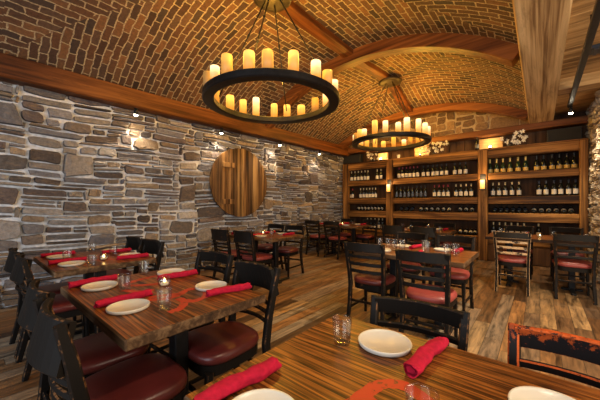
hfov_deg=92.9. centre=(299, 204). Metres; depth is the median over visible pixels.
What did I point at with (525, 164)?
wine bottle
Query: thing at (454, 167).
wine bottle
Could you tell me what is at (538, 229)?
wine bottle
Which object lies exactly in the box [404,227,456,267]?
dining table
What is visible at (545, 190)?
wine bottle
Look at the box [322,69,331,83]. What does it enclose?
candle
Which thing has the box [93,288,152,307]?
rolled napkin
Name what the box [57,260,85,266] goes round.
dinner plate
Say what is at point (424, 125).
candle
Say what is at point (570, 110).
spotlight
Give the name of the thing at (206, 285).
dinner plate
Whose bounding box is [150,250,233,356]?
dining chair
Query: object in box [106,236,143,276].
dining chair
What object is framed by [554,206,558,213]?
wine bottle
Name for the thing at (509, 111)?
trim
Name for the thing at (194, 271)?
rolled napkin
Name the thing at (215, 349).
dining chair
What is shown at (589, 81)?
trim
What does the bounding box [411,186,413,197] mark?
wine bottle
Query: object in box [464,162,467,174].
wine bottle
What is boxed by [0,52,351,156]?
trim
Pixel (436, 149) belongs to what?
flower spray
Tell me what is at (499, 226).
wine bottle
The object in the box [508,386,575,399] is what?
dinner plate
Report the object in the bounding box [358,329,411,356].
dinner plate
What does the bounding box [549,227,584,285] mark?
dining chair
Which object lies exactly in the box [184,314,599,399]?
dining table
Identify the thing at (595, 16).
track rail
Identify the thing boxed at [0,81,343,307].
wall
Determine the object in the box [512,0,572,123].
ceiling beam
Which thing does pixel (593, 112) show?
wall
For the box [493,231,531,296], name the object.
dining chair
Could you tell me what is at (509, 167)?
wine bottle
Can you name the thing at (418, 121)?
candle
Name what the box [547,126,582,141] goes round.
speaker
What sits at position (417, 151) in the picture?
wooden box
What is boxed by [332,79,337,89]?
candle
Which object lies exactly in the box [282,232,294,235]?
rolled napkin
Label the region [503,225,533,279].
dining chair
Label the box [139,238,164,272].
dining chair
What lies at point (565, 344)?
dining chair
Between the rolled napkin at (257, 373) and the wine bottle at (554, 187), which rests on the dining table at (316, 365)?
the rolled napkin at (257, 373)
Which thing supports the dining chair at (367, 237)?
on the floor
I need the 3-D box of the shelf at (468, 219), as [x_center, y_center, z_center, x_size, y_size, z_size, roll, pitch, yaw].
[3.363,0.005,7.385,2.190,2.530,0.430,0,0,40]
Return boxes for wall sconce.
[386,179,390,192]
[479,174,485,189]
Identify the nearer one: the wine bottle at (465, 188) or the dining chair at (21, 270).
the dining chair at (21, 270)
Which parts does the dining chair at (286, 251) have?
leg, seat frame, leg, seat, rail, leg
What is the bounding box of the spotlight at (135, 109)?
[134,108,137,115]
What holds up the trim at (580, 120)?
attached to the wall at (443, 123)
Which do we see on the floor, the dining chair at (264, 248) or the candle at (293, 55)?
the dining chair at (264, 248)
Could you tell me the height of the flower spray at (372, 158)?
0.306 m
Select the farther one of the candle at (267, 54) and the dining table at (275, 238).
the dining table at (275, 238)
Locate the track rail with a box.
[567,0,599,107]
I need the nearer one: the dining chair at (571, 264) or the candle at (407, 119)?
the dining chair at (571, 264)
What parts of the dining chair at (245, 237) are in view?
leg, rail, leg, seat frame, seat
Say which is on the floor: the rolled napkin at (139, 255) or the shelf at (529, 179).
the shelf at (529, 179)
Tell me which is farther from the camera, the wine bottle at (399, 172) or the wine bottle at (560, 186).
the wine bottle at (399, 172)
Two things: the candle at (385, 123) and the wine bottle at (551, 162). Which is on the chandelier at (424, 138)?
the candle at (385, 123)
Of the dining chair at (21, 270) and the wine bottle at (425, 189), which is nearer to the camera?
the dining chair at (21, 270)
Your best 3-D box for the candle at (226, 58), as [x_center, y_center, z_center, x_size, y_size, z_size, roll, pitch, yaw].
[-0.732,-1.396,2.857,0.113,0.200,0.113,0,0,40]
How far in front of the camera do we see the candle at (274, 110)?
4.21 m
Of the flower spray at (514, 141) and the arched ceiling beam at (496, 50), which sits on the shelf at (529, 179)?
the flower spray at (514, 141)
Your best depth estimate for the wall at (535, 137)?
6.98 m
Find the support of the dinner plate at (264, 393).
on the dining table at (316, 365)
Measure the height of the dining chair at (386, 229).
0.880 m
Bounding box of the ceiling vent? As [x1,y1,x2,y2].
[589,43,599,55]
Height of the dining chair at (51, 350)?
0.880 m
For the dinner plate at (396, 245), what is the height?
0.020 m
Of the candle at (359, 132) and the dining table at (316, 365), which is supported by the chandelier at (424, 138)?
the candle at (359, 132)
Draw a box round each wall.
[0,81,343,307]
[349,112,528,148]
[362,111,589,226]
[585,90,599,282]
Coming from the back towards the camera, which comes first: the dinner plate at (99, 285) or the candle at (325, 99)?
the candle at (325, 99)
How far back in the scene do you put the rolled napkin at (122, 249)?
3.00 m
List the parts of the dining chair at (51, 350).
leg, rail, leg, seat, seat frame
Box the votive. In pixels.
[160,278,171,286]
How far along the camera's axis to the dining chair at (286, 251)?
5.20 m
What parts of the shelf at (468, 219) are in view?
post, panel, panel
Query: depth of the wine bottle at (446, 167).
7.08 m
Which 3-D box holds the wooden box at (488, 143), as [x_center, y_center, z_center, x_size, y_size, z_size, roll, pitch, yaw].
[4.396,-1.401,6.574,0.460,0.280,0.240,0,0,40]
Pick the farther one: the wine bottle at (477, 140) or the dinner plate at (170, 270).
the wine bottle at (477, 140)
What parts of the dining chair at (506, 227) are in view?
seat, rail, leg, leg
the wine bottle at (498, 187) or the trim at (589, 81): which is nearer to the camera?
the trim at (589, 81)
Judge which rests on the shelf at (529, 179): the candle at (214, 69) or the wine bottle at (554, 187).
the wine bottle at (554, 187)
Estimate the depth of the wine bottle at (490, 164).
6.50 m
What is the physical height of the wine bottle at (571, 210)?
0.158 m
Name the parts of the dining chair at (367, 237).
seat frame, seat, rail, leg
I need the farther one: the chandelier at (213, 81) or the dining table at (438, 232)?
the dining table at (438, 232)
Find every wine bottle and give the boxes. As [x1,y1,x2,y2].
[397,167,400,177]
[408,167,411,177]
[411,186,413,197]
[415,186,417,197]
[419,186,422,197]
[424,186,426,197]
[426,165,429,176]
[431,165,434,176]
[433,185,435,197]
[435,164,438,175]
[437,185,440,196]
[440,164,442,175]
[442,185,444,196]
[445,163,447,175]
[446,185,449,196]
[453,163,456,174]
[454,184,457,196]
[458,162,461,174]
[459,184,462,196]
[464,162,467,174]
[464,184,467,196]
[469,184,472,196]
[475,137,478,149]
[488,159,491,172]
[491,183,494,196]
[491,222,495,232]
[494,159,498,172]
[497,183,500,196]
[497,222,501,231]
[500,158,505,171]
[503,182,506,195]
[507,158,512,171]
[510,182,513,195]
[515,157,520,171]
[517,182,520,195]
[523,156,527,170]
[534,155,538,169]
[536,224,540,234]
[537,181,540,195]
[539,206,543,213]
[541,155,546,169]
[543,181,548,195]
[546,206,550,213]
[549,154,554,169]
[551,180,556,195]
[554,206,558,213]
[556,153,562,168]
[558,180,562,195]
[561,206,566,213]
[564,153,569,168]
[566,180,570,195]
[568,206,573,213]
[571,152,576,167]
[573,179,577,194]
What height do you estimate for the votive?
0.062 m
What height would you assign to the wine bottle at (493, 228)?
0.331 m
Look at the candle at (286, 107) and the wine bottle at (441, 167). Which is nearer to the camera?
the candle at (286, 107)
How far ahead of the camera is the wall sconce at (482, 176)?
6.40 m
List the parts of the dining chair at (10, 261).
rail, leg, leg, seat, leg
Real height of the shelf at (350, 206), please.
2.530 m
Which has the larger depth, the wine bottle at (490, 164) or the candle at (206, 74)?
the wine bottle at (490, 164)
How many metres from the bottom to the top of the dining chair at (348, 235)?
0.883 m
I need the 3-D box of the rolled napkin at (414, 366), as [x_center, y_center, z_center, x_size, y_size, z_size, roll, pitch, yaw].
[0.418,0.490,0.936,0.274,0.039,0.062,0,0,-44]
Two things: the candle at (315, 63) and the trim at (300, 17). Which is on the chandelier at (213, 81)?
the candle at (315, 63)
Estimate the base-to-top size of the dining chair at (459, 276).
0.883 m
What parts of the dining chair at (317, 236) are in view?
leg, rail, seat, leg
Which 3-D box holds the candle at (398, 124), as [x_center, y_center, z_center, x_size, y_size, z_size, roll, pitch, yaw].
[1.884,-1.481,5.465,0.101,0.180,0.101,0,0,40]
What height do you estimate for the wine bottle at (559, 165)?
0.341 m
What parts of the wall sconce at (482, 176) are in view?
lamp shade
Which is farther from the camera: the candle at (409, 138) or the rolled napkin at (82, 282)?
the candle at (409, 138)
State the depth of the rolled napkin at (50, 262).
2.47 m
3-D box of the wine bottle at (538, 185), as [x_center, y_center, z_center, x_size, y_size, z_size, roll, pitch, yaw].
[5.011,-0.330,5.976,0.080,0.331,0.078,0,0,39]
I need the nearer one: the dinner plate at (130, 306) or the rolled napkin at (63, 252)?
the dinner plate at (130, 306)
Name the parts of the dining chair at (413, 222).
rail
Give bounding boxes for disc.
[209,148,266,216]
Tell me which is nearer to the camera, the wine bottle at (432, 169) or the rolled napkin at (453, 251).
the rolled napkin at (453, 251)
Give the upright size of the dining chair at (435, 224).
0.883 m
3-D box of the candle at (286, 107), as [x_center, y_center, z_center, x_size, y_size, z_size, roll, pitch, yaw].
[-0.193,-1.386,4.242,0.101,0.180,0.101,0,0,40]
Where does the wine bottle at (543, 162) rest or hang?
on the shelf at (529, 179)
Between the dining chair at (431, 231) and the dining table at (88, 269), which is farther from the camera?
the dining chair at (431, 231)
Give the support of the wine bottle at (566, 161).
on the shelf at (529, 179)
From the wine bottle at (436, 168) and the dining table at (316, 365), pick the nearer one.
the dining table at (316, 365)
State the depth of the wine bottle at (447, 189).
7.07 m
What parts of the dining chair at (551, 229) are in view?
leg, rail, seat, leg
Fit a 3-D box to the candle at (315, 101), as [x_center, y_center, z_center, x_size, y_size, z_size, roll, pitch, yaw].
[0.213,-1.396,4.017,0.101,0.200,0.101,0,0,40]
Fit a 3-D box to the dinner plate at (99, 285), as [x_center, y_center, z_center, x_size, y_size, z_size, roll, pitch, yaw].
[-1.225,0.500,1.744,0.188,0.020,0.188,0,0,-31]
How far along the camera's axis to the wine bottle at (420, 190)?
7.49 m
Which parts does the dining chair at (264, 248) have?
seat frame, seat, rail, leg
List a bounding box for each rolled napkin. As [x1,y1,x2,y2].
[40,251,75,257]
[48,256,86,264]
[67,274,118,288]
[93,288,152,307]
[101,248,131,253]
[116,253,148,259]
[157,269,197,279]
[193,356,281,399]
[205,282,251,296]
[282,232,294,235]
[403,337,448,378]
[409,244,421,248]
[451,248,463,253]
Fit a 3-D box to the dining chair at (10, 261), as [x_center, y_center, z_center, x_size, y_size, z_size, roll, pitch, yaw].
[-2.351,0.834,2.642,0.442,0.880,0.552,0,0,40]
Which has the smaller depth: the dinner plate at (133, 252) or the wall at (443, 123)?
the dinner plate at (133, 252)
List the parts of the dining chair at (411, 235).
leg, seat, seat frame, rail, leg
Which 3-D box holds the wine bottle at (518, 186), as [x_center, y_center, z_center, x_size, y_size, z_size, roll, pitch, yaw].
[4.757,-0.330,6.190,0.080,0.331,0.078,0,0,44]
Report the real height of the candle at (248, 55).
0.180 m
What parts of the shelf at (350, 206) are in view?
post, panel, panel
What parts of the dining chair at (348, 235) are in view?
seat, rail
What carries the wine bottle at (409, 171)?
on the shelf at (468, 219)
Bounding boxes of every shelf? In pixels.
[343,159,385,244]
[386,150,477,258]
[478,138,588,266]
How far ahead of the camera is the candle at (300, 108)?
4.12 m
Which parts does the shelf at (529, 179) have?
post, panel, panel, post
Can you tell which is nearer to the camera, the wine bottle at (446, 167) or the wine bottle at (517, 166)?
the wine bottle at (517, 166)
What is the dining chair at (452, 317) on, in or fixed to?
on the floor
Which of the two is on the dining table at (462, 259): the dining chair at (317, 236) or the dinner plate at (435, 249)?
the dinner plate at (435, 249)
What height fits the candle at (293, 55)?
0.200 m
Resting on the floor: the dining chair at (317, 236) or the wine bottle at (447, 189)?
the dining chair at (317, 236)
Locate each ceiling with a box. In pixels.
[0,0,526,146]
[554,0,599,115]
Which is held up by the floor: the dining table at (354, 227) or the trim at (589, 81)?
the dining table at (354, 227)
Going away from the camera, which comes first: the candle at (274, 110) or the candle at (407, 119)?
the candle at (274, 110)
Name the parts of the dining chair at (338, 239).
leg, rail, seat frame, seat, leg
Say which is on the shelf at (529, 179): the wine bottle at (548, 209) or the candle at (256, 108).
the wine bottle at (548, 209)
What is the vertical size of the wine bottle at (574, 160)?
0.341 m
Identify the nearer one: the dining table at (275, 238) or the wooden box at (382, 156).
the dining table at (275, 238)
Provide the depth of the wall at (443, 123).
7.09 m
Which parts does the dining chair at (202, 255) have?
seat frame, leg, rail, leg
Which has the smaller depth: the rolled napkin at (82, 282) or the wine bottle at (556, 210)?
the rolled napkin at (82, 282)
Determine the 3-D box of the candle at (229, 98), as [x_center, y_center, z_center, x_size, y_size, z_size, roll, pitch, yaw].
[-0.963,-1.396,3.927,0.113,0.200,0.113,0,0,40]
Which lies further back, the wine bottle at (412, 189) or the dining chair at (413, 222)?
the wine bottle at (412, 189)
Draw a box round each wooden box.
[378,152,388,159]
[415,145,429,155]
[479,137,502,149]
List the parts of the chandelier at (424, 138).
rod, rod, rod, rod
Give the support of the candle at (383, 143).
on the chandelier at (424, 138)
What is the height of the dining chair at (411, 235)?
0.883 m
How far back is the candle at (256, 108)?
4.15 m
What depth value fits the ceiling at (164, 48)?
4.13 m
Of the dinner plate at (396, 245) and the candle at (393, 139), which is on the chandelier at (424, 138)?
the candle at (393, 139)
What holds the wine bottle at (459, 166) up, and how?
on the shelf at (468, 219)
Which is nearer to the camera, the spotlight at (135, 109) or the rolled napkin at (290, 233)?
the spotlight at (135, 109)
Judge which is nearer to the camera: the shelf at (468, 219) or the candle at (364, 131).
the candle at (364, 131)
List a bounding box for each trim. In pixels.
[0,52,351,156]
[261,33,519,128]
[279,1,412,112]
[339,102,527,148]
[348,115,587,154]
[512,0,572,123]
[558,71,599,95]
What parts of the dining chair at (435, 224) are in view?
seat, rail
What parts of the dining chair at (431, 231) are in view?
rail, leg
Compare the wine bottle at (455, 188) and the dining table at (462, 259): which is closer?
the dining table at (462, 259)
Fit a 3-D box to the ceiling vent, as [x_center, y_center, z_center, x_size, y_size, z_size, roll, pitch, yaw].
[3.639,-1.840,3.296,0.400,0.050,0.230,0,0,40]
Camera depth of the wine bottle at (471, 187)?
6.75 m
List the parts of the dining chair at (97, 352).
rail, leg, leg, seat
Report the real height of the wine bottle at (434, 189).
0.331 m
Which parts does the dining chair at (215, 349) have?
leg, seat frame, seat, leg, rail, leg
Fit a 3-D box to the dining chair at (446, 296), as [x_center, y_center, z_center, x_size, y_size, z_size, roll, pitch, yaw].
[1.157,0.833,2.567,0.442,0.883,0.549,0,0,38]
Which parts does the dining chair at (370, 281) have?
leg, rail, leg, seat frame, seat, leg, leg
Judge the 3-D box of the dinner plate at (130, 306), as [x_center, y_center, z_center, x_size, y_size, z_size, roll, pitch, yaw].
[-0.836,0.500,1.390,0.188,0.020,0.188,0,0,39]
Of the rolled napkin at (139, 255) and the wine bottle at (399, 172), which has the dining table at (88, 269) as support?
the rolled napkin at (139, 255)
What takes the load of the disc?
attached to the wall at (77, 174)
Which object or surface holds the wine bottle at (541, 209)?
on the shelf at (529, 179)
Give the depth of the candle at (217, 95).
3.61 m
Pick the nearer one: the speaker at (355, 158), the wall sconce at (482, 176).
the wall sconce at (482, 176)
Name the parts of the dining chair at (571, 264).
leg, leg, seat, seat frame, rail, leg, leg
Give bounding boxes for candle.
[203,71,209,85]
[210,64,219,78]
[214,91,219,101]
[221,53,232,73]
[226,95,233,109]
[239,99,246,113]
[243,49,254,68]
[253,97,259,115]
[262,49,273,67]
[271,103,277,116]
[284,104,289,116]
[288,50,298,70]
[297,104,304,114]
[311,59,320,77]
[312,97,318,111]
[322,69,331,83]
[323,94,327,105]
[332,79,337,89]
[357,129,361,137]
[362,129,366,135]
[372,120,377,133]
[381,141,385,146]
[383,120,387,131]
[391,137,395,146]
[395,122,400,130]
[404,117,409,130]
[408,137,411,144]
[416,118,420,131]
[422,122,427,133]
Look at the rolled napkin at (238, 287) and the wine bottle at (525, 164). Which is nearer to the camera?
the rolled napkin at (238, 287)
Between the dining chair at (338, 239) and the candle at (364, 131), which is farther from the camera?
the dining chair at (338, 239)
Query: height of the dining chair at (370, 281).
0.883 m
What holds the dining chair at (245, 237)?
on the floor
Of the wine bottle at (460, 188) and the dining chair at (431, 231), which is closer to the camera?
the dining chair at (431, 231)
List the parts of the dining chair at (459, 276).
leg, seat frame, seat, rail, leg, leg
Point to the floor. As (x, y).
(305, 300)
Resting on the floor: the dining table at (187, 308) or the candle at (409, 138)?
the dining table at (187, 308)
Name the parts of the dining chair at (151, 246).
leg, rail, leg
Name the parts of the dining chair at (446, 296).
leg, rail, seat frame, seat, leg, leg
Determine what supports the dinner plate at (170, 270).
on the dining table at (187, 308)
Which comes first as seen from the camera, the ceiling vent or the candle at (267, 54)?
the candle at (267, 54)
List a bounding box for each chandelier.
[202,0,339,123]
[352,76,431,150]
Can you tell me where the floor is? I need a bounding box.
[0,246,599,399]
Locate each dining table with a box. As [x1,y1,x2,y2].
[33,250,155,334]
[60,267,264,391]
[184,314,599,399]
[229,231,303,283]
[315,224,371,254]
[354,243,478,338]
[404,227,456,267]
[485,232,599,295]
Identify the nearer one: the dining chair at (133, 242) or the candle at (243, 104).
the dining chair at (133, 242)
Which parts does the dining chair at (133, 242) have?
seat, rail, leg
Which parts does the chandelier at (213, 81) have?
rod, rod, rod, rod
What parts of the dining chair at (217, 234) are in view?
leg, rail, leg, seat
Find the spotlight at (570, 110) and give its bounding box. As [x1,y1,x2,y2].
[568,106,572,113]
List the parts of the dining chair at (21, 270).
rail, leg, leg, seat, seat frame, leg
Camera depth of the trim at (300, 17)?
4.52 m
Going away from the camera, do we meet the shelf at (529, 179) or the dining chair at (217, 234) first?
the dining chair at (217, 234)
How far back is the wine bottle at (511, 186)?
6.24 m
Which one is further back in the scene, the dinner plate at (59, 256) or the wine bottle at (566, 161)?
the wine bottle at (566, 161)
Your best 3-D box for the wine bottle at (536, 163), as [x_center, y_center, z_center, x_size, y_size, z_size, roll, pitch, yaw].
[4.982,-0.865,6.001,0.093,0.341,0.091,0,0,44]
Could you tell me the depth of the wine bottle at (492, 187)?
6.47 m
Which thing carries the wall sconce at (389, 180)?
attached to the shelf at (468, 219)
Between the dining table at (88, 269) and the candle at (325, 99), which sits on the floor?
the dining table at (88, 269)
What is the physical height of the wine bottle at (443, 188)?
0.331 m
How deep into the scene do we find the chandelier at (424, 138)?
5.93 m
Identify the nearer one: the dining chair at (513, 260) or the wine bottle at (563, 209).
the dining chair at (513, 260)
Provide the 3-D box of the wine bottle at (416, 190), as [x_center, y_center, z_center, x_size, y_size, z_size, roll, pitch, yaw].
[3.106,-0.330,7.580,0.080,0.331,0.078,0,0,31]
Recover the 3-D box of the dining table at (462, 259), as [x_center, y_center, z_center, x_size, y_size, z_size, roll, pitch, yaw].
[1.259,0.890,3.110,1.080,0.760,0.780,0,0,40]
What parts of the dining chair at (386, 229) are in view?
leg, rail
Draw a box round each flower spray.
[367,151,378,160]
[418,140,447,153]
[500,129,527,146]
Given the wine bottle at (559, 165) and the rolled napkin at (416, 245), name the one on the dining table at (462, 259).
the rolled napkin at (416, 245)
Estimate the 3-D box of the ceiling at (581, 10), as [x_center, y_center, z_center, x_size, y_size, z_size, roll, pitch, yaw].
[2.975,-1.930,0.894,3.000,0.120,11.200,0,0,40]
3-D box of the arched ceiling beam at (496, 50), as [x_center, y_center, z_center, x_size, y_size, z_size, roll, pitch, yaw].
[0.912,-2.151,5.049,4.849,1.140,0.220,0,0,40]
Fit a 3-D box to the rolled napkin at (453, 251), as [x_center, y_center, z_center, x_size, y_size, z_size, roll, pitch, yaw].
[1.681,0.490,3.043,0.274,0.039,0.063,0,0,-44]
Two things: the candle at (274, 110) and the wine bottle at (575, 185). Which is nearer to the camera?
the candle at (274, 110)
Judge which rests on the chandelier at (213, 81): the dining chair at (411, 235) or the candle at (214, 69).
the candle at (214, 69)
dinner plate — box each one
[46,254,70,258]
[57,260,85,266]
[81,280,117,291]
[105,299,149,314]
[119,252,138,255]
[157,268,184,274]
[195,280,226,291]
[232,388,293,399]
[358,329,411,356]
[395,244,410,247]
[433,248,451,251]
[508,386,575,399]
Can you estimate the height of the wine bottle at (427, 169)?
0.331 m
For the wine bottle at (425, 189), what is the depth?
7.41 m
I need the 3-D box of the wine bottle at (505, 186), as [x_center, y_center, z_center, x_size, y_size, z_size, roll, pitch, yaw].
[4.570,-0.330,6.347,0.080,0.331,0.078,0,0,26]
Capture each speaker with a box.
[343,154,362,163]
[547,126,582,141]
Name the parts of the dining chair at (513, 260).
leg, leg, rail, seat frame, seat, leg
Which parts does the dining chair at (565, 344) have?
leg, rail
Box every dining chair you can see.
[3,247,84,358]
[9,253,101,381]
[17,278,148,399]
[26,297,189,399]
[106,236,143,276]
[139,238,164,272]
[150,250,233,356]
[188,259,280,391]
[211,228,247,276]
[233,230,273,290]
[258,224,284,268]
[271,225,304,276]
[305,220,328,255]
[323,221,347,259]
[335,218,354,252]
[344,241,396,319]
[356,219,377,243]
[370,295,469,350]
[381,225,409,260]
[386,232,427,295]
[395,249,457,345]
[407,221,429,245]
[410,226,435,267]
[428,235,475,310]
[429,222,455,265]
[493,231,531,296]
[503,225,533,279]
[507,322,599,388]
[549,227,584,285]
[552,234,599,304]
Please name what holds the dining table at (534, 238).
on the floor
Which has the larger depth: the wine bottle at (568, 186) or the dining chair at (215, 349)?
the wine bottle at (568, 186)
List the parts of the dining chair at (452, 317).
leg, rail, leg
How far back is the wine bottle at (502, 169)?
6.35 m
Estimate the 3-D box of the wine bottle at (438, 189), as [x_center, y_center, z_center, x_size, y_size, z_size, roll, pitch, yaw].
[3.525,-0.330,7.228,0.080,0.331,0.078,0,0,27]
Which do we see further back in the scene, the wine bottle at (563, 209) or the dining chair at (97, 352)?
the wine bottle at (563, 209)
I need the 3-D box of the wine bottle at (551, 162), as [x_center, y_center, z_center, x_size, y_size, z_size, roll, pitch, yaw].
[5.168,-0.865,5.844,0.091,0.341,0.093,0,0,-42]
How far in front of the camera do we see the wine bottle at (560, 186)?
5.74 m
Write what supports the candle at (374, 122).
on the chandelier at (424, 138)
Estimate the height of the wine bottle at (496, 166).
0.341 m

